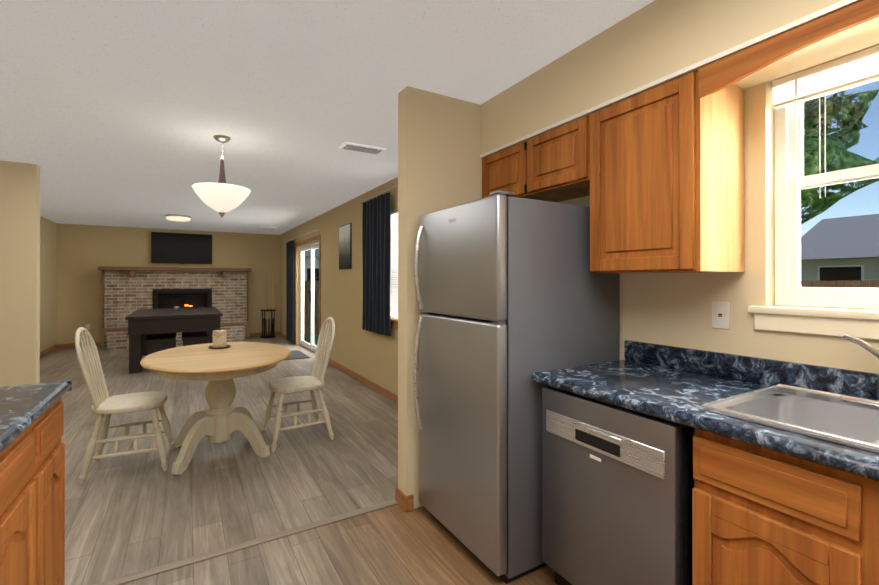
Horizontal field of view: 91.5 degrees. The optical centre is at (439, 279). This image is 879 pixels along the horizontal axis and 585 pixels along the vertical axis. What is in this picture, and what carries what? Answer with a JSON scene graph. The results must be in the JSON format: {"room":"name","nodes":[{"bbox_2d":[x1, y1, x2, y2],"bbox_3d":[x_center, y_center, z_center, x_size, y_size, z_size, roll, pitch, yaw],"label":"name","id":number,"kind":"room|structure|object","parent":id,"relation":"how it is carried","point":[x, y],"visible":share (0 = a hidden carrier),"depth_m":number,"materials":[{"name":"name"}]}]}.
{"room":"dining room and kitchen","nodes":[
{"label":"dining room and kitchen","id":0,"kind":"room"},
{"bbox_2d":[0,160,39,386],"bbox_3d":[-4.303,0.108,3.929,0.930,2.440,0.120,0,0,-31],"label":"wall","id":1,"kind":"structure","parent":0,"point":[19,273],"depth_m":4.05,"materials":[{"name":"beige paint"}]},
{"bbox_2d":[40,216,56,351],"bbox_3d":[-4.101,0.105,2.526,0.150,2.440,13.400,0,0,-31],"label":"wall","id":2,"kind":"structure","parent":0,"point":[48,269],"depth_m":7.84,"materials":[{"name":"beige paint"}]},
{"bbox_2d":[40,344,56,356],"bbox_3d":[-6.080,1.289,6.032,0.014,0.090,5.316,0,0,-31],"label":"baseboard","id":3,"kind":"structure","parent":2,"relation":"attached to","point":[48,350],"depth_m":7.80,"materials":[{"name":"brown wood"}]},
{"bbox_2d":[56,223,279,345],"bbox_3d":[-5.702,0.122,9.450,4.440,2.440,0.150,0,0,-31],"label":"wall","id":4,"kind":"structure","parent":0,"point":[84,252],"depth_m":8.82,"materials":[{"name":"beige paint"}]},
{"bbox_2d":[57,342,100,348],"bbox_3d":[-7.149,1.295,8.496,0.680,0.090,0.014,0,0,-31],"label":"baseboard","id":5,"kind":"structure","parent":4,"relation":"attached to","point":[68,345],"depth_m":8.42,"materials":[{"name":"brown wood"}]},
{"bbox_2d":[151,232,211,263],"bbox_3d":[-5.613,-0.678,9.361,1.140,0.670,0.093,0,0,-31],"label":"tv","id":6,"kind":"object","parent":4,"relation":"attached to","point":[182,248],"visible":0.98,"depth_m":9.32,"materials":[{"name":"black plastic"}]},
{"bbox_2d":[250,332,278,336],"bbox_3d":[-4.181,1.300,10.251,0.656,0.090,0.014,0,0,-31],"label":"baseboard","id":7,"kind":"structure","parent":4,"relation":"attached to","point":[257,334],"depth_m":10.17,"materials":[{"name":"brown wood"}]},
{"bbox_2d":[40,335,557,584],"bbox_3d":[-2.292,1.378,3.679,4.440,0.100,13.550,0,0,-31],"label":"floor","id":8,"kind":"structure","parent":0,"point":[129,514],"depth_m":2.61,"materials":[{"name":"wood"}]},
{"bbox_2d":[0,409,51,584],"bbox_3d":[-1.431,0.887,1.006,0.621,0.868,0.640,0,0,-31],"label":"base cabinet","id":9,"kind":"object","parent":8,"relation":"on","point":[32,504],"depth_m":1.30,"materials":[{"name":"brown wood"}]},
{"bbox_2d":[0,380,71,452],"bbox_3d":[-0.624,0.422,-0.374,0.655,0.040,4.560,0,0,-31],"label":"countertop","id":10,"kind":"structure","parent":9,"relation":"on","point":[23,408],"depth_m":1.41,"materials":[{"name":"laminate"}]},
{"bbox_2d":[49,397,64,584],"bbox_3d":[-1.641,0.888,1.362,0.621,0.868,0.474,0,0,-31],"label":"base cabinet","id":11,"kind":"object","parent":8,"relation":"on","point":[58,448],"depth_m":1.61,"materials":[{"name":"brown wood"}]},
{"bbox_2d":[75,327,173,484],"bbox_3d":[-2.233,0.829,3.061,0.544,1.002,0.472,0,0,-27],"label":"chair","id":12,"kind":"object","parent":8,"relation":"on","point":[105,405],"visible":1,"depth_m":2.97,"materials":[{"name":"beige paint"}]},
{"bbox_2d":[144,333,176,369],"bbox_3d":[-4.574,1.111,7.077,0.390,0.450,1.580,0,0,-31],"label":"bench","id":13,"kind":"object","parent":8,"relation":"on","point":[157,342],"visible":0.46,"depth_m":6.45,"materials":[{"name":"black wood"}]},
{"bbox_2d":[125,307,222,373],"bbox_3d":[-4.400,0.932,7.197,1.230,0.810,1.950,0,0,-31],"label":"pool table","id":14,"kind":"object","parent":8,"relation":"on","point":[143,324],"visible":0.71,"depth_m":6.38,"materials":[{"name":"black wood"}]},
{"bbox_2d":[98,266,251,349],"bbox_3d":[-5.467,0.541,9.051,2.740,1.600,0.766,0,0,-31],"label":"fireplace","id":15,"kind":"object","parent":8,"relation":"on","point":[126,291],"visible":0.83,"depth_m":9.04,"materials":[{"name":"brick"}]},
{"bbox_2d":[182,331,207,345],"bbox_3d":[-4.186,1.112,7.306,0.350,0.450,1.580,0,0,-31],"label":"bench","id":16,"kind":"object","parent":8,"relation":"on","point":[191,338],"visible":0.48,"depth_m":6.69,"materials":[{"name":"black wood"}]},
{"bbox_2d":[140,342,290,474],"bbox_3d":[-1.690,0.946,3.310,1.020,0.762,1.340,0,0,-31],"label":"dining table","id":17,"kind":"object","parent":8,"relation":"on","point":[221,419],"visible":1,"depth_m":3.20,"materials":[{"name":"brown wood"}]},
{"bbox_2d":[208,330,230,348],"bbox_3d":[-1.834,0.490,3.575,0.170,0.149,0.170,0,0,-31],"label":"candle","id":18,"kind":"object","parent":17,"relation":"on","point":[219,339],"visible":1,"depth_m":3.53,"materials":[{"name":"beige wax"}]},
{"bbox_2d":[94,499,397,584],"bbox_3d":[-0.902,1.320,2.172,1.540,0.008,0.050,0,0,-31],"label":"threshold","id":19,"kind":"object","parent":8,"relation":"on","point":[192,560],"depth_m":2.12,"materials":[{"name":"brown"}]},
{"bbox_2d":[260,274,275,337],"bbox_3d":[-4.000,0.599,10.008,0.340,1.490,0.340,0,0,-31],"label":"cue rack","id":20,"kind":"object","parent":8,"relation":"on","point":[264,325],"visible":1,"depth_m":9.91,"materials":[{"name":"black metal"}]},
{"bbox_2d":[286,350,309,359],"bbox_3d":[-2.685,1.332,7.565,0.580,0.012,0.900,0,0,-31],"label":"doormat","id":21,"kind":"object","parent":8,"relation":"on","point":[296,354],"visible":0.48,"depth_m":7.51,"materials":[{"name":"grey fabric"}]},
{"bbox_2d":[262,317,334,451],"bbox_3d":[-1.179,0.829,3.631,0.547,1.004,0.472,0,0,-31],"label":"chair","id":22,"kind":"object","parent":8,"relation":"on","point":[296,384],"visible":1,"depth_m":3.59,"materials":[{"name":"beige paint"}]},
{"bbox_2d":[413,190,619,583],"bbox_3d":[0.384,0.472,2.307,0.861,1.705,0.720,0,0,-31],"label":"fridge","id":23,"kind":"object","parent":8,"relation":"on","point":[513,294],"visible":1,"depth_m":1.96,"materials":[{"name":"grey metal"}]},
{"bbox_2d":[542,385,688,584],"bbox_3d":[0.847,0.889,1.744,0.626,0.868,0.590,0,0,-31],"label":"dishwasher","id":24,"kind":"object","parent":8,"relation":"on","point":[615,494],"visible":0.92,"depth_m":1.54,"materials":[{"name":"grey metal"}]},
{"bbox_2d":[689,427,864,584],"bbox_3d":[1.130,0.887,1.296,0.604,0.870,0.430,0,0,-31],"label":"base cabinet","id":25,"kind":"object","parent":8,"relation":"on","point":[759,516],"depth_m":1.14,"materials":[{"name":"brown wood"}]},
{"bbox_2d":[531,340,878,481],"bbox_3d":[1.623,0.375,0.452,0.655,0.140,3.695,0,0,-31],"label":"countertop","id":26,"kind":"structure","parent":25,"relation":"on","point":[679,385],"depth_m":1.57,"materials":[{"name":"laminate"}]},
{"bbox_2d":[699,384,878,452],"bbox_3d":[1.271,0.482,1.112,0.540,0.185,0.870,0,0,-31],"label":"sink","id":27,"kind":"object","parent":26,"relation":"in","point":[831,417],"visible":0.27,"depth_m":1.39,"materials":[{"name":"silver metal"}]},
{"bbox_2d":[839,334,878,406],"bbox_3d":[1.358,0.285,1.261,0.189,0.213,0.300,0,0,-31],"label":"faucet","id":28,"kind":"object","parent":26,"relation":"on","point":[863,399],"visible":0.96,"depth_m":1.36,"materials":[{"name":"silver metal"}]},
{"bbox_2d":[865,478,878,584],"bbox_3d":[1.348,0.886,0.927,0.604,0.870,0.426,0,0,-31],"label":"base cabinet","id":29,"kind":"object","parent":8,"relation":"on","point":[871,486],"depth_m":0.98,"materials":[{"name":"brown wood"}]},
{"bbox_2d":[0,0,653,234],"bbox_3d":[-2.292,-1.162,3.686,4.440,0.100,13.550,0,0,-31],"label":"ceiling","id":30,"kind":"structure","parent":0,"point":[120,113],"depth_m":2.47,"materials":[{"name":"white paint"}]},
{"bbox_2d":[165,214,190,221],"bbox_3d":[-4.511,-1.062,7.398,0.390,0.079,0.390,0,0,-31],"label":"lamp","id":31,"kind":"object","parent":30,"relation":"attached to","point":[176,217],"visible":1,"depth_m":7.28,"materials":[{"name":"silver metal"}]},
{"bbox_2d":[192,135,250,217],"bbox_3d":[-1.697,-0.797,3.345,0.412,0.629,0.412,0,0,-31],"label":"pendant light","id":32,"kind":"object","parent":30,"relation":"hanging from","point":[221,197],"visible":1,"depth_m":3.25,"materials":[{"name":"white glass"}]},
{"bbox_2d":[339,142,385,154],"bbox_3d":[-0.649,-1.105,3.617,0.360,0.012,0.170,0,0,-31],"label":"ceiling vent","id":33,"kind":"object","parent":30,"relation":"in","point":[360,148],"visible":1,"depth_m":3.59,"materials":[{"name":"white metal"}]},
{"bbox_2d":[481,0,878,157],"bbox_3d":[1.557,-0.949,0.878,0.350,0.340,4.500,0,0,-31],"label":"soffit","id":34,"kind":"structure","parent":30,"relation":"attached to","point":[654,40],"depth_m":1.74,"materials":[{"name":"beige paint"}]},
{"bbox_2d":[480,0,858,157],"bbox_3d":[1.403,-0.787,0.787,0.006,0.017,4.499,0,0,-31],"label":"trim","id":35,"kind":"structure","parent":34,"relation":"attached to","point":[815,15],"depth_m":1.55,"materials":[{"name":"white paint"}]},
{"bbox_2d":[698,0,878,97],"bbox_3d":[1.238,-0.724,1.096,0.017,0.106,1.110,0,0,-31],"label":"valance","id":36,"kind":"object","parent":34,"relation":"attached to","point":[721,73],"visible":1,"depth_m":1.36,"materials":[{"name":"brown wood"}]},
{"bbox_2d":[398,86,482,508],"bbox_3d":[0.157,0.105,2.732,0.870,2.440,0.120,0,0,-31],"label":"wall","id":37,"kind":"structure","parent":0,"point":[439,154],"depth_m":2.52,"materials":[{"name":"beige paint"}]},
{"bbox_2d":[395,486,407,511],"bbox_3d":[-0.223,1.280,2.504,0.014,0.090,0.148,0,0,-31],"label":"baseboard","id":38,"kind":"structure","parent":37,"relation":"attached to","point":[401,498],"depth_m":2.48,"materials":[{"name":"brown wood"}]},
{"bbox_2d":[407,494,413,511],"bbox_3d":[-0.167,1.280,2.459,0.038,0.090,0.014,0,0,-31],"label":"baseboard","id":39,"kind":"structure","parent":37,"relation":"attached to","point":[411,502],"depth_m":2.45,"materials":[{"name":"brown wood"}]},
{"bbox_2d":[280,44,878,394],"bbox_3d":[-0.450,0.111,4.771,0.160,2.440,13.550,0,0,-31],"label":"wall","id":40,"kind":"structure","parent":0,"point":[672,309],"depth_m":1.94,"materials":[{"name":"beige paint"}]},
{"bbox_2d":[279,331,294,343],"bbox_3d":[-3.444,1.298,9.661,0.014,0.090,1.780,0,0,-31],"label":"baseboard","id":41,"kind":"structure","parent":40,"relation":"attached to","point":[282,335],"depth_m":9.95,"materials":[{"name":"brown wood"}]},
{"bbox_2d":[286,229,320,241],"bbox_3d":[-2.676,-0.835,8.296,0.085,0.030,2.640,0,0,-31],"label":"curtain rod","id":42,"kind":"object","parent":40,"relation":"attached to","point":[304,234],"visible":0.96,"depth_m":7.86,"materials":[{"name":"silver metal"}]},
{"bbox_2d":[286,240,293,342],"bbox_3d":[-3.164,0.244,9.072,0.066,2.115,0.583,0,0,-31],"label":"door curtain","id":43,"kind":"object","parent":42,"relation":"hanging from","point":[290,291],"visible":1,"depth_m":8.95,"materials":[{"name":"black fabric"}]},
{"bbox_2d":[295,234,320,355],"bbox_3d":[-2.498,0.286,8.062,0.016,2.105,1.930,0,0,-31],"label":"door frame","id":44,"kind":"structure","parent":40,"relation":"attached to","point":[309,240],"depth_m":7.43,"materials":[{"name":"brown wood"}]},
{"bbox_2d":[300,240,318,352],"bbox_3d":[-2.418,0.320,8.109,0.110,2.038,1.796,0,0,-31],"label":"door","id":45,"kind":"structure","parent":40,"relation":"in","point":[311,345],"depth_m":8.12,"materials":[{"name":"white plastic"}]},
{"bbox_2d":[339,223,351,268],"bbox_3d":[-1.350,-0.471,6.117,0.018,0.630,0.520,0,0,-31],"label":"poster","id":46,"kind":"object","parent":40,"relation":"attached to","point":[345,246],"visible":1,"depth_m":6.07,"materials":[{"name":"grey paper"}]},
{"bbox_2d":[320,354,397,403],"bbox_3d":[-0.754,1.286,5.111,0.014,0.090,4.910,0,0,-31],"label":"baseboard","id":47,"kind":"structure","parent":40,"relation":"attached to","point":[390,395],"depth_m":5.37,"materials":[{"name":"brown wood"}]},
{"bbox_2d":[360,185,397,203],"bbox_3d":[-0.409,-0.975,4.462,0.085,0.030,2.230,0,0,-31],"label":"curtain rod","id":48,"kind":"object","parent":40,"relation":"attached to","point":[378,194],"visible":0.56,"depth_m":4.86,"materials":[{"name":"silver metal"}]},
{"bbox_2d":[362,192,390,335],"bbox_3d":[-0.740,-0.171,4.971,0.067,1.565,0.792,0,0,-31],"label":"curtain","id":49,"kind":"object","parent":48,"relation":"hanging from","point":[376,237],"visible":1,"depth_m":4.88,"materials":[{"name":"black fabric"}]},
{"bbox_2d":[390,319,397,328],"bbox_3d":[-0.362,0.480,4.503,0.100,0.099,1.780,0,0,-31],"label":"sill","id":50,"kind":"structure","parent":40,"relation":"attached to","point":[394,323],"depth_m":4.64,"materials":[{"name":"brown wood"}]},
{"bbox_2d":[482,118,581,201],"bbox_3d":[0.625,-0.625,2.449,0.345,0.299,0.840,0,0,-31],"label":"upper cabinet","id":51,"kind":"object","parent":40,"relation":"attached to","point":[547,166],"depth_m":2.31,"materials":[{"name":"brown wood"}]},
{"bbox_2d":[582,70,744,273],"bbox_3d":[0.967,-0.404,1.870,0.345,0.744,0.495,0,0,-31],"label":"upper cabinet","id":52,"kind":"object","parent":40,"relation":"attached to","point":[657,174],"depth_m":1.70,"materials":[{"name":"brown wood"}]},
{"bbox_2d":[712,302,729,328],"bbox_3d":[1.195,0.151,1.823,0.006,0.114,0.070,0,0,-31],"label":"electrical outlet","id":53,"kind":"object","parent":40,"relation":"attached to","point":[720,315],"visible":1,"depth_m":1.82,"materials":[{"name":"white plastic"}]},
{"bbox_2d":[748,306,878,339],"bbox_3d":[1.544,0.150,1.275,0.105,0.094,1.070,0,0,-31],"label":"sill","id":54,"kind":"structure","parent":40,"relation":"attached to","point":[860,324],"depth_m":1.53,"materials":[{"name":"beige wood"}]},
{"bbox_2d":[774,82,878,308],"bbox_3d":[1.618,-0.343,1.319,0.074,0.886,0.966,0,0,-31],"label":"kitchen window","id":55,"kind":"structure","parent":40,"relation":"in","point":[790,290],"depth_m":1.68,"materials":[{"name":"white plastic"}]},
{"bbox_2d":[772,45,878,277],"bbox_3d":[1.563,-0.397,1.287,0.040,0.777,0.950,0,0,-31],"label":"window blind","id":56,"kind":"object","parent":55,"relation":"attached to","point":[859,68],"visible":1,"depth_m":1.56,"materials":[{"name":"white plastic"}]},
{"label":"outside","id":57,"kind":"structure","parent":0,"visible":0},
{"bbox_2d":[304,317,317,345],"bbox_3d":[26.011,1.937,26.886,67.910,0.200,100.000,0,0,-31],"label":"ground","id":58,"kind":"structure","parent":57,"point":[306,338],"depth_m":13.17,"materials":[{"name":"green plant"}]},
{"bbox_2d":[304,235,397,316],"bbox_3d":[-5.931,-0.890,26.307,12.300,5.450,9.300,0,0,-31],"label":"neighbor house","id":59,"kind":"structure","parent":58,"relation":"on","point":[307,266],"depth_m":21.07,"materials":[{"name":"white"}]},
{"bbox_2d":[304,280,878,336],"bbox_3d":[7.056,0.884,4.107,11.990,1.790,28.070,0,0,-31],"label":"fence","id":60,"kind":"object","parent":58,"relation":"on","point":[843,283],"depth_m":13.62,"materials":[{"name":"brown wood"}]},
{"bbox_2d":[801,214,878,287],"bbox_3d":[22.073,-0.524,12.832,9.800,4.650,16.600,0,0,-31],"label":"neighbor house","id":61,"kind":"structure","parent":58,"relation":"on","point":[860,236],"depth_m":16.64,"materials":[{"name":"beige"}]},
{"bbox_2d":[801,89,878,223],"bbox_3d":[6.058,-2.837,9.989,5.763,9.262,6.276,0,0,-31],"label":"tree","id":62,"kind":"object","parent":58,"relation":"on","point":[856,108],"depth_m":7.92,"materials":[{"name":"green plant"}]},
{"bbox_3d":[-0.290,-0.170,4.547,0.074,1.196,1.696,0,0,-31],"label":"dining room window","id":63,"kind":"structure","parent":0,"visible":0},
{"bbox_2d":[390,209,397,317],"bbox_3d":[-0.349,-0.176,4.512,0.040,1.182,1.680,0,0,-31],"label":"window blind","id":64,"kind":"object","parent":63,"relation":"attached to","point":[394,224],"depth_m":4.75,"materials":[{"name":"white plastic"}]}
]}

